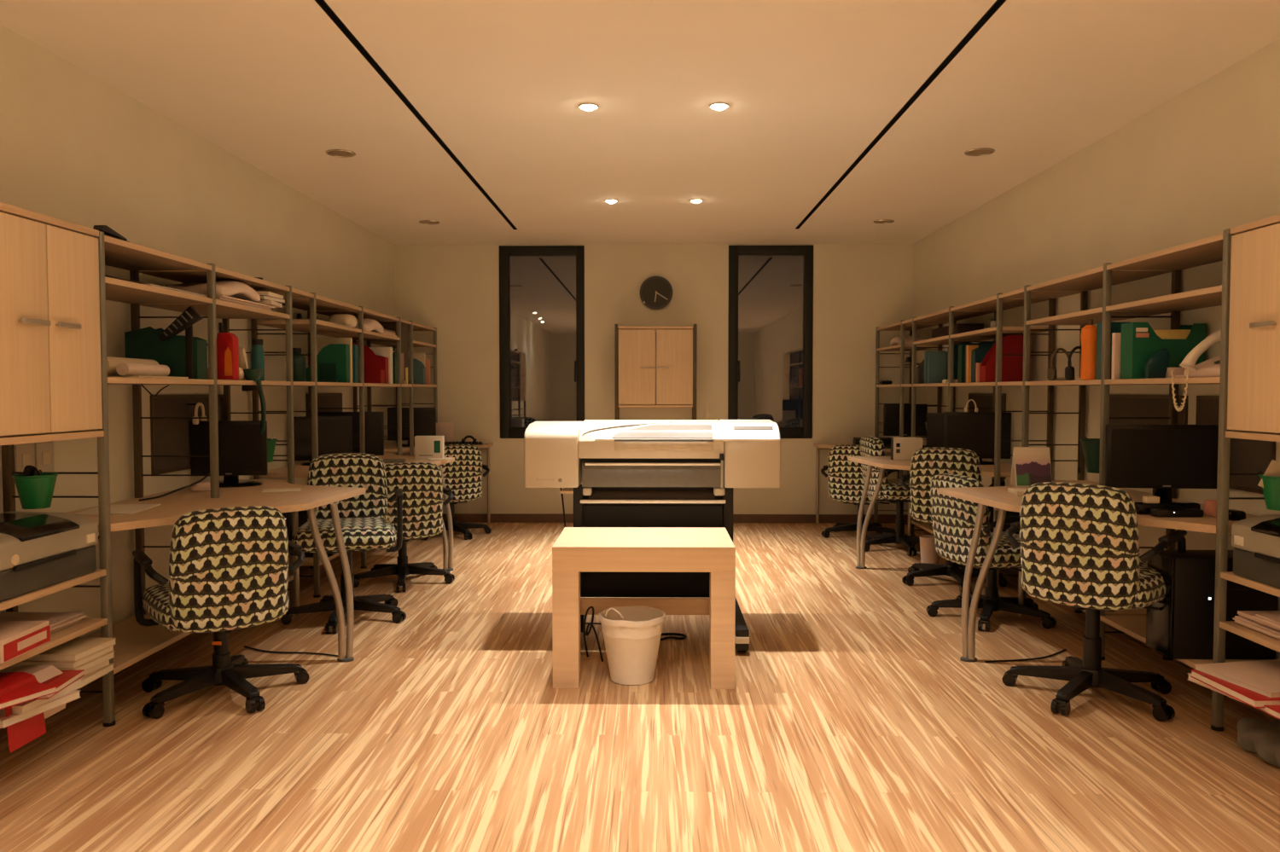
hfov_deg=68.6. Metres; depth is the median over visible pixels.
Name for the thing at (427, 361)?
book
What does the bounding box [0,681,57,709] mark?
magazine
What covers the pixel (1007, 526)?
computer tower
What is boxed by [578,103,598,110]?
recessed light
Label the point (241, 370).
ball
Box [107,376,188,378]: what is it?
paper sheets
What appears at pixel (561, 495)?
power cable
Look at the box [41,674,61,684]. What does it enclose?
book
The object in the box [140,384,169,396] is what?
cable
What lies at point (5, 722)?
magazine
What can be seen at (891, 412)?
computer monitor
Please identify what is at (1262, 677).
magazine
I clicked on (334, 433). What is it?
computer monitor
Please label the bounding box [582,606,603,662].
cable bundle
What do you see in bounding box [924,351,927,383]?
book
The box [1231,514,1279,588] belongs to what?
printer
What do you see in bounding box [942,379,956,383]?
paper stack
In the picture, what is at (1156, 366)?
holder
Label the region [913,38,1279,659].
wall
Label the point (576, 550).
table
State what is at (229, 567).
office chair
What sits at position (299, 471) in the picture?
desk
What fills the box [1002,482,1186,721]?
office chair
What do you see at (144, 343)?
magazine file
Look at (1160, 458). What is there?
computer monitor
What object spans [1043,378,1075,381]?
paper stack
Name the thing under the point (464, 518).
baseboard
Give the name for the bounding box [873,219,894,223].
recessed light
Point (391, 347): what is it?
book
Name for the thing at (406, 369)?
book
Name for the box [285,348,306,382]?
bottle
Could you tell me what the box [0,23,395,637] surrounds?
wall
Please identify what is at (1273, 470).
folded card
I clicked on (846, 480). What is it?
office chair
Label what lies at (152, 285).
paper stack
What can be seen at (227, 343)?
bottle
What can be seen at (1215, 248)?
shelving unit
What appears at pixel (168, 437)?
board
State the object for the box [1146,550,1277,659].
computer tower
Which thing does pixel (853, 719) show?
floor
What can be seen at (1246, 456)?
board
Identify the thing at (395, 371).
magazine file
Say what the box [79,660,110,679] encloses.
magazine
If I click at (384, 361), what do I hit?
magazine file
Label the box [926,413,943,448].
computer monitor
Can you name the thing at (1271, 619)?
pile
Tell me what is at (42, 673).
leaflet
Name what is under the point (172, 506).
desk
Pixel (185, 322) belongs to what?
tray
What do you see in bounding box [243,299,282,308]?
magazine
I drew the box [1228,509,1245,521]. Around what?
mouse
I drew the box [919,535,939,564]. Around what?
waste bin
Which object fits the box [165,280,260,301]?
folded cloth
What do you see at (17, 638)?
binder
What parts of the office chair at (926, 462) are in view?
armrest, leg, leg, backrest, seat, leg, leg, armrest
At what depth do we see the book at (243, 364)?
4.57 m
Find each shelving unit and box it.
[0,231,437,729]
[614,324,697,419]
[873,228,1279,732]
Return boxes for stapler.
[93,225,129,242]
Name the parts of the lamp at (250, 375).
lamp arm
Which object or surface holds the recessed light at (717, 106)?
in the ceiling
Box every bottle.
[216,322,238,380]
[250,339,264,380]
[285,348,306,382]
[1080,320,1096,379]
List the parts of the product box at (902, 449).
dark panel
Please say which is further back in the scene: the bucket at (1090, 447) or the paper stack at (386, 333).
the paper stack at (386, 333)
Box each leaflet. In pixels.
[0,671,46,753]
[5,665,65,719]
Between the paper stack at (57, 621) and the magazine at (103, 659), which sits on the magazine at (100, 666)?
the magazine at (103, 659)
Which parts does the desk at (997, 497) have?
leg, leg, leg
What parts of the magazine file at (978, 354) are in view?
panel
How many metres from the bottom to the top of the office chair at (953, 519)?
0.764 m
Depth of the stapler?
3.39 m
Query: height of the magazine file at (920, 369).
0.240 m
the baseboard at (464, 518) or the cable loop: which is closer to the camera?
the cable loop
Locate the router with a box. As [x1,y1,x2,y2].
[1150,508,1203,517]
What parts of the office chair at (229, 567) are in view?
armrest, leg, leg, seat, backrest, leg, leg, leg, armrest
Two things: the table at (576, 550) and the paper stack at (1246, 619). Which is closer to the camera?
the paper stack at (1246, 619)
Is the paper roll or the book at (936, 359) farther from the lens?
the book at (936, 359)
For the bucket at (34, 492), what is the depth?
3.19 m
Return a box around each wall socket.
[13,443,34,475]
[34,442,54,471]
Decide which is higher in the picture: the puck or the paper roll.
the paper roll
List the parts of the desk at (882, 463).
leg, leg, leg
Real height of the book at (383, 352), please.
0.270 m
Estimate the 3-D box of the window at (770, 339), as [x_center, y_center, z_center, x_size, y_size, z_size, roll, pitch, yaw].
[1.168,-0.750,8.404,0.754,1.724,0.137,0,2,1]
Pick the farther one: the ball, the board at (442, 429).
the board at (442, 429)
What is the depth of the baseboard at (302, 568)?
6.19 m
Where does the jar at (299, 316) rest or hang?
on the paper stack at (267, 319)
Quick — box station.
[1134,501,1200,515]
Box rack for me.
[157,306,203,378]
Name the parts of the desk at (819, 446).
leg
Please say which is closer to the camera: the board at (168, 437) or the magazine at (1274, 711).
the magazine at (1274, 711)
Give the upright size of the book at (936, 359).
0.235 m
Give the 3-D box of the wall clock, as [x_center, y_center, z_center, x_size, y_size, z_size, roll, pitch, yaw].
[0.145,-1.190,8.372,0.296,0.296,0.050,0,2,1]
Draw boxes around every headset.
[186,402,206,424]
[963,399,977,412]
[1047,348,1074,380]
[1064,346,1081,380]
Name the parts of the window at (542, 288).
glass pane, handle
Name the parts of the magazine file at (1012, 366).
panel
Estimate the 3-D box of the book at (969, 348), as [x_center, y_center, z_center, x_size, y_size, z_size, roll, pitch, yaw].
[2.101,-0.393,5.936,0.064,0.235,0.034,0,2,1]
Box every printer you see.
[0,512,98,602]
[523,419,780,652]
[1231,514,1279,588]
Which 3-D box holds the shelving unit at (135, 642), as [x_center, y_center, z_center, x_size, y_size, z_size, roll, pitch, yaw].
[-2.039,0.107,5.574,0.380,1.755,5.735,0,2,1]
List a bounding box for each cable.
[139,472,209,501]
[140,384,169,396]
[244,645,337,657]
[559,488,601,624]
[660,633,686,640]
[984,649,1066,663]
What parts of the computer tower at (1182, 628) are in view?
panel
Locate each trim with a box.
[314,0,517,229]
[795,0,1006,228]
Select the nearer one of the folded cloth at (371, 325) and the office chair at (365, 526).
the office chair at (365, 526)
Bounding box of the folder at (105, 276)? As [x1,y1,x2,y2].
[104,275,145,284]
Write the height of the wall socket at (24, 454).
0.120 m
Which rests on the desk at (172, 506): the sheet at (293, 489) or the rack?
the sheet at (293, 489)
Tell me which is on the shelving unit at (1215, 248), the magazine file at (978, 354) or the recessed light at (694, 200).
the magazine file at (978, 354)
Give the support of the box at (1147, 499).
on the station
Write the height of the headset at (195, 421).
0.110 m
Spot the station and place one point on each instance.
(1142, 509)
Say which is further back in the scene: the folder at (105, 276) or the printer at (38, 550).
the folder at (105, 276)
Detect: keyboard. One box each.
[444,441,482,445]
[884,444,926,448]
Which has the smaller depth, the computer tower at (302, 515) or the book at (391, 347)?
the computer tower at (302, 515)
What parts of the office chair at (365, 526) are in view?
armrest, leg, leg, leg, seat, backrest, leg, leg, armrest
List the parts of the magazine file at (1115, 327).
panel, panel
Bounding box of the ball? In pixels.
[238,367,244,380]
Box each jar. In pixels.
[296,314,302,319]
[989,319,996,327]
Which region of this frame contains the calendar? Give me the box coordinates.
[1010,447,1052,487]
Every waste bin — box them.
[598,605,665,686]
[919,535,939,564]
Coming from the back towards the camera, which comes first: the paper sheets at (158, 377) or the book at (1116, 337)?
the book at (1116, 337)
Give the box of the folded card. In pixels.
[1257,459,1279,488]
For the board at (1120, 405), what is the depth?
4.41 m
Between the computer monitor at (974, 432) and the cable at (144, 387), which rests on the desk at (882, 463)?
the computer monitor at (974, 432)
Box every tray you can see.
[157,306,203,342]
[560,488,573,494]
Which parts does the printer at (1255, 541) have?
lid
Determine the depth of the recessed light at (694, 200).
6.42 m
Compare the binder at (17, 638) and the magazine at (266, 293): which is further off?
the magazine at (266, 293)
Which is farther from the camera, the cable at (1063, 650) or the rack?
the cable at (1063, 650)
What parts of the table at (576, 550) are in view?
leg, leg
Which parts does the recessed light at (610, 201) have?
bulb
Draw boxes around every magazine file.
[124,326,207,379]
[305,343,349,383]
[352,343,384,383]
[352,344,358,383]
[376,354,388,383]
[392,352,398,383]
[401,353,404,383]
[407,358,425,384]
[916,351,947,383]
[947,342,974,379]
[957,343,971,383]
[964,342,990,383]
[971,342,995,383]
[979,335,1030,382]
[1095,322,1128,379]
[1120,322,1205,379]
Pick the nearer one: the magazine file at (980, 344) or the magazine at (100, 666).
the magazine at (100, 666)
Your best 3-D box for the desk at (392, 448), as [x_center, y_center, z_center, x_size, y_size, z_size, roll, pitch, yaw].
[-1.760,0.530,8.041,0.857,0.720,0.860,0,2,1]
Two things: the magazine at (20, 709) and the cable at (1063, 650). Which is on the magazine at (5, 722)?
the magazine at (20, 709)
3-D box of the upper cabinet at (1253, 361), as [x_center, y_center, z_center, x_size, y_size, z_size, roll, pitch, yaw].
[2.167,-0.309,2.950,0.338,0.720,0.562,0,2,1]
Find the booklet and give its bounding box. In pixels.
[427,458,452,460]
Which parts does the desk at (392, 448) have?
leg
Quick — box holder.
[1144,349,1169,378]
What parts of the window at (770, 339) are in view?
handle, glass pane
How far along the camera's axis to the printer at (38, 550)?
3.02 m
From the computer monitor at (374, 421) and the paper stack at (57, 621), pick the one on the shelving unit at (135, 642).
the paper stack at (57, 621)
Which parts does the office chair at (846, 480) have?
armrest, leg, leg, backrest, leg, leg, armrest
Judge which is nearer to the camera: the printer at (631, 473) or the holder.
the holder
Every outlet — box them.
[21,453,30,467]
[41,451,50,465]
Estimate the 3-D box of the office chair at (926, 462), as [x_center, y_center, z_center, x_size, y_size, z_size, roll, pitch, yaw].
[1.956,0.549,5.834,0.628,0.852,0.628,1,3,31]
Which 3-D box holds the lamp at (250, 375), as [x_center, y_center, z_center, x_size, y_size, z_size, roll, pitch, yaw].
[-1.882,-0.115,4.617,0.104,0.327,0.197,0,2,1]
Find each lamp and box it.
[241,369,266,434]
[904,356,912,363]
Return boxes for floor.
[0,523,1279,851]
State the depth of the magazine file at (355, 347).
6.16 m
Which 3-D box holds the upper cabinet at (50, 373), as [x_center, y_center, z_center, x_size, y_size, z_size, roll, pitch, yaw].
[-2.055,-0.311,3.007,0.378,0.720,0.562,0,2,1]
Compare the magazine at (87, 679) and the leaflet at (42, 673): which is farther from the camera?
the magazine at (87, 679)
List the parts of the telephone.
cord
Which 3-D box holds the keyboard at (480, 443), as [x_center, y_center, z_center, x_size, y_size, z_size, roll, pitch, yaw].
[-1.588,0.151,8.214,0.420,0.024,0.150,0,2,-9]
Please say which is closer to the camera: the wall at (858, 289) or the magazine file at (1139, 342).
the magazine file at (1139, 342)
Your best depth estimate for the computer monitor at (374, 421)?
6.41 m
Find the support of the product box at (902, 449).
on the desk at (882, 463)
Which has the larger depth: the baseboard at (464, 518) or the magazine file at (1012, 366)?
the baseboard at (464, 518)
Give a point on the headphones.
(474, 440)
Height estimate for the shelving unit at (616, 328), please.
1.765 m
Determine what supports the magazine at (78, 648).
on the magazine at (59, 665)
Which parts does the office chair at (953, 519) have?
leg, backrest, leg, leg, armrest, seat, leg, leg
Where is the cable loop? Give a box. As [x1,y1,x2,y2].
[1077,385,1082,473]
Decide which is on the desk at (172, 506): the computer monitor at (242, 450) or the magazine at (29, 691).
the computer monitor at (242, 450)
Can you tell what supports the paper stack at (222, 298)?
on the shelving unit at (135, 642)
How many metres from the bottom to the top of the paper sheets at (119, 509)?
0.005 m
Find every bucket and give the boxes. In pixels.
[11,470,58,509]
[267,438,277,462]
[1079,436,1099,473]
[1257,471,1279,511]
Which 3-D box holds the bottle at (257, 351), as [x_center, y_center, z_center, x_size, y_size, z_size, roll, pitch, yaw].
[-1.979,-0.341,4.858,0.066,0.215,0.066,0,2,1]
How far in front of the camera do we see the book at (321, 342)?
6.07 m
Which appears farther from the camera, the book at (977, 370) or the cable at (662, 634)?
the book at (977, 370)
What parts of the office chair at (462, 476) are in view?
backrest, leg, leg, armrest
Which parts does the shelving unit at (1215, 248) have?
post, shelf, post, shelf, shelf, post, post, shelf, shelf, shelf, shelf, post, post, shelf, shelf, post, shelf, post, post, shelf, shelf, shelf, post, shelf, post, shelf, post, shelf, shelf, post, shelf, shelf, shelf, shelf, post, shelf, post, shelf, shelf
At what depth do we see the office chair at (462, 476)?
7.51 m
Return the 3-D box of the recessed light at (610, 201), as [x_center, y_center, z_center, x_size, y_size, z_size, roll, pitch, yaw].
[-0.196,-1.540,6.449,0.092,0.020,0.092,0,2,1]
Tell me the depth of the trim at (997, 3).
4.11 m
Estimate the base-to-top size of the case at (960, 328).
0.090 m
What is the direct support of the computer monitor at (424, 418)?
on the desk at (392, 448)
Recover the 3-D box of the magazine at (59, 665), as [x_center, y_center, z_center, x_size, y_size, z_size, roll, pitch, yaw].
[-2.005,0.782,3.194,0.310,0.021,0.215,0,2,3]
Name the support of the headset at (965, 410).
on the computer monitor at (974, 432)
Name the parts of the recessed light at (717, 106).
bulb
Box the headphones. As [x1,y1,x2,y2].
[461,436,477,443]
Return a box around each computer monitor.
[189,420,267,488]
[293,416,352,465]
[317,412,383,455]
[387,407,436,447]
[883,404,927,436]
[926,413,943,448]
[943,412,1011,465]
[1104,424,1218,502]
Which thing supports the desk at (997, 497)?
on the floor
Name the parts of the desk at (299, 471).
leg, leg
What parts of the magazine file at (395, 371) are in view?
panel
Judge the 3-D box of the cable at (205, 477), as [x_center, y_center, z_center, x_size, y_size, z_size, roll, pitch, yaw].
[-2.112,0.263,4.382,0.042,0.092,0.722,0,2,3]
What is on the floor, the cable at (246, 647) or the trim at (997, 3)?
the cable at (246, 647)
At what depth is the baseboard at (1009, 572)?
4.74 m
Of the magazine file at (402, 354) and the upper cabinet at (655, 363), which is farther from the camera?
the upper cabinet at (655, 363)
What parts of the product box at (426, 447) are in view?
printed panel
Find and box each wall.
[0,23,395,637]
[394,244,913,514]
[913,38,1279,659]
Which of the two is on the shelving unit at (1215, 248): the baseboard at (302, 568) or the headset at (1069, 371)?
the headset at (1069, 371)
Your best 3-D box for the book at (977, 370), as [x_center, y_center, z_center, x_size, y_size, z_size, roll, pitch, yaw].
[2.104,-0.329,5.779,0.064,0.120,0.029,0,2,1]
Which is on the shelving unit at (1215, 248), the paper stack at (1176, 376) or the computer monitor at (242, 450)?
the paper stack at (1176, 376)
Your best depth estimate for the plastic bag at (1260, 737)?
3.06 m
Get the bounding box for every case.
[383,459,406,463]
[931,323,983,338]
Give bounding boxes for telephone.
[1170,329,1221,411]
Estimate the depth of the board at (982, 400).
6.55 m
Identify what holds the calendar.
on the desk at (997, 497)
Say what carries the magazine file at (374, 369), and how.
on the shelving unit at (135, 642)
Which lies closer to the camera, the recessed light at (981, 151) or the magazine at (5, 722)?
the magazine at (5, 722)
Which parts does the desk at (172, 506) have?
leg, leg, leg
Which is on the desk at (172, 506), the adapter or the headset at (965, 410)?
the adapter
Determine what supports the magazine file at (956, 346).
on the shelving unit at (1215, 248)
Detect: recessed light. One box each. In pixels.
[325,149,355,157]
[418,220,439,224]
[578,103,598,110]
[605,199,617,203]
[689,198,703,203]
[709,102,729,110]
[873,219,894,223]
[964,147,994,156]
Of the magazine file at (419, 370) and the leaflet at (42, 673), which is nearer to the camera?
the leaflet at (42, 673)
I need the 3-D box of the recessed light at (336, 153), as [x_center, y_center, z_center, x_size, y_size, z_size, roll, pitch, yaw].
[-1.641,-1.496,5.149,0.159,0.007,0.159,0,2,1]
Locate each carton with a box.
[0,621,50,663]
[1165,367,1185,378]
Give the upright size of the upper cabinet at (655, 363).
0.695 m
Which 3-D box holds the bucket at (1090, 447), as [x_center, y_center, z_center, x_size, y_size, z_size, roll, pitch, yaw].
[2.139,0.135,4.360,0.178,0.164,0.178,1,3,33]
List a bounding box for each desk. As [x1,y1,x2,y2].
[67,479,365,663]
[260,453,454,571]
[384,442,492,523]
[813,443,890,524]
[847,456,1012,569]
[938,480,1256,663]
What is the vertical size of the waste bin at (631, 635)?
0.315 m
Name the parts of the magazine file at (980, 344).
panel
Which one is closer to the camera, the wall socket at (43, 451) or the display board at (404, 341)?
the wall socket at (43, 451)
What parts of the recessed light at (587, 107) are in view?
bulb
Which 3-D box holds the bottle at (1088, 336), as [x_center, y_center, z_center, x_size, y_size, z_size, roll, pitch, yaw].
[2.059,-0.349,4.297,0.078,0.275,0.078,0,2,1]
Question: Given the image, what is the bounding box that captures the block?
[1007,488,1027,495]
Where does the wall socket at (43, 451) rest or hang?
attached to the wall at (75, 148)
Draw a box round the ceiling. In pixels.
[0,0,1279,244]
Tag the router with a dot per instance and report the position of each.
(1159, 513)
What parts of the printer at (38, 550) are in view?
lid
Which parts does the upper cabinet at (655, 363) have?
door, door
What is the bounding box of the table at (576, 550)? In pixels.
[552,527,735,689]
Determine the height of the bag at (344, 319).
0.090 m
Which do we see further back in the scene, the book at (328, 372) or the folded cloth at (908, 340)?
the folded cloth at (908, 340)
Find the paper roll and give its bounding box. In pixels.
[106,356,169,376]
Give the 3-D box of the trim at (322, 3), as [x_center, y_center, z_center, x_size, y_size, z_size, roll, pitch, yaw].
[-1.092,-1.385,1.490,0.038,0.057,12.254,0,2,1]
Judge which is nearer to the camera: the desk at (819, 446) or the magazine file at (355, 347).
the magazine file at (355, 347)
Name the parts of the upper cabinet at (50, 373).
door, handle, handle, door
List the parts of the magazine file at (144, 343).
panel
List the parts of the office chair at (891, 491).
backrest, leg, leg, seat, leg, leg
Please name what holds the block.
on the desk at (997, 497)
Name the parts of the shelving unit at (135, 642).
post, shelf, shelf, post, post, shelf, shelf, shelf, shelf, post, shelf, shelf, shelf, post, shelf, post, post, shelf, shelf, shelf, post, shelf, post, shelf, shelf, post, shelf, shelf, post, post, shelf, shelf, shelf, post, post, shelf, shelf, post, shelf, post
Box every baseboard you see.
[288,565,310,575]
[442,513,907,523]
[914,519,1194,669]
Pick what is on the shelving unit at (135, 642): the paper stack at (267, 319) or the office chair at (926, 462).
the paper stack at (267, 319)
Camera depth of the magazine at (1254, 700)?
2.93 m
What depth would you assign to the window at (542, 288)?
8.45 m
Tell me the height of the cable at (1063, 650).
0.007 m
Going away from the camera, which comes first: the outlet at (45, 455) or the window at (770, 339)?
the outlet at (45, 455)
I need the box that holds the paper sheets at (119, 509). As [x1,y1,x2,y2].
[73,504,160,515]
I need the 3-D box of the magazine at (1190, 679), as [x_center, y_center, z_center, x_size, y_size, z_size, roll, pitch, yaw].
[2.061,0.856,3.058,0.360,0.022,0.320,0,2,-9]
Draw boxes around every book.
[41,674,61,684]
[238,347,249,380]
[316,337,352,383]
[319,363,337,382]
[369,347,391,383]
[390,347,392,383]
[404,367,407,383]
[413,353,425,367]
[425,359,430,384]
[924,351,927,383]
[927,350,946,383]
[965,345,978,383]
[975,362,981,382]
[1111,332,1121,379]
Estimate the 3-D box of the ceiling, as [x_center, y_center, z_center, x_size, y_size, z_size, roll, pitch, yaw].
[0.026,-1.424,1.891,4.840,0.100,13.290,0,2,1]
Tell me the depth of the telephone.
3.47 m
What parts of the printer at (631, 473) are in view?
stand leg, bin rail, stand panel, lid, lever knob, lever, stand leg, control panel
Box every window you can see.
[498,245,584,438]
[727,244,813,438]
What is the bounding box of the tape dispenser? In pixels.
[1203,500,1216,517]
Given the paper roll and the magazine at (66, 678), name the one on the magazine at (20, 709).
the magazine at (66, 678)
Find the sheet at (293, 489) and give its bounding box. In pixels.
[261,488,301,492]
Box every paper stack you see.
[0,612,87,634]
[143,284,206,297]
[202,294,275,310]
[267,319,353,327]
[382,331,396,337]
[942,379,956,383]
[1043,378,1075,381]
[1168,375,1185,378]
[1232,610,1279,639]
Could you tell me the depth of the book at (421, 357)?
8.07 m
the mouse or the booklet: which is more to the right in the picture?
the mouse
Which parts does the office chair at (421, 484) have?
leg, leg, leg, backrest, leg, leg, seat, armrest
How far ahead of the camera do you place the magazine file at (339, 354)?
5.97 m
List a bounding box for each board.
[149,394,223,474]
[305,393,342,416]
[401,323,408,381]
[436,423,453,442]
[968,393,1006,412]
[1109,395,1188,424]
[1195,395,1276,494]
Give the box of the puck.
[878,380,892,384]
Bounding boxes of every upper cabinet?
[0,202,104,445]
[618,325,692,407]
[1225,214,1279,442]
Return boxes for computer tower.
[281,512,337,558]
[987,506,1019,534]
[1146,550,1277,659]
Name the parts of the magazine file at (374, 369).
panel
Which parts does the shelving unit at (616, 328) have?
post, post, post, post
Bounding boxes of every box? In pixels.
[414,436,444,459]
[890,437,922,460]
[1142,495,1159,503]
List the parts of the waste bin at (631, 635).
handle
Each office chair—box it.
[132,506,309,719]
[280,453,406,634]
[354,462,454,592]
[420,444,491,541]
[820,444,898,538]
[859,436,919,556]
[899,448,1007,593]
[926,473,1056,632]
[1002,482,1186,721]
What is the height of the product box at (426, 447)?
0.160 m
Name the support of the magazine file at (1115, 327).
on the shelving unit at (1215, 248)
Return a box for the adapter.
[190,482,210,491]
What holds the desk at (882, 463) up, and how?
on the floor
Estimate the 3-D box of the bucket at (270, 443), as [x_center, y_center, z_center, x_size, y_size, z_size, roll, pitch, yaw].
[-1.993,0.125,4.966,0.140,0.131,0.140,1,2,20]
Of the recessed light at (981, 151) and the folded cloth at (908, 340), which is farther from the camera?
the folded cloth at (908, 340)
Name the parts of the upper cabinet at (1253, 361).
handle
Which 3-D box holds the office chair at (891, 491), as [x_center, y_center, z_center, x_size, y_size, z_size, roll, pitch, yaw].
[1.956,0.502,7.039,0.635,0.854,0.612,0,2,-1]
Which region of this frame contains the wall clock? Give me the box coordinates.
[640,275,672,309]
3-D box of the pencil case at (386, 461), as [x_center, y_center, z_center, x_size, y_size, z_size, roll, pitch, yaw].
[-1.616,0.230,6.176,0.140,0.022,0.060,0,2,-4]
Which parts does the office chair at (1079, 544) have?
armrest, leg, leg, leg, backrest, seat, leg, leg, armrest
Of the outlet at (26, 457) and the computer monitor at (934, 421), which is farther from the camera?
the computer monitor at (934, 421)
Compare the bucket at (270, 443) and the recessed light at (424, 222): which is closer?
the bucket at (270, 443)
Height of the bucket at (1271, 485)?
0.126 m
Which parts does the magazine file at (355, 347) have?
panel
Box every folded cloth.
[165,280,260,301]
[354,318,383,333]
[890,335,924,346]
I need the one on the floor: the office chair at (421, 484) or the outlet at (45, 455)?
the office chair at (421, 484)
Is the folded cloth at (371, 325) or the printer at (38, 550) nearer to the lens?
the printer at (38, 550)
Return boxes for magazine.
[0,651,114,673]
[0,679,81,715]
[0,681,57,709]
[0,690,81,728]
[4,669,84,699]
[6,645,114,669]
[24,637,116,662]
[78,663,114,689]
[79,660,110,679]
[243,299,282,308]
[256,291,283,299]
[259,295,285,303]
[1186,673,1256,709]
[1190,669,1279,708]
[1194,659,1279,698]
[1256,705,1279,720]
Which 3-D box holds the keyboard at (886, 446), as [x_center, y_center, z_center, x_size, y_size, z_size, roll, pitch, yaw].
[2.185,0.171,7.703,0.420,0.024,0.150,1,2,16]
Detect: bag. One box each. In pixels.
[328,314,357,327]
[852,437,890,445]
[1236,717,1279,767]

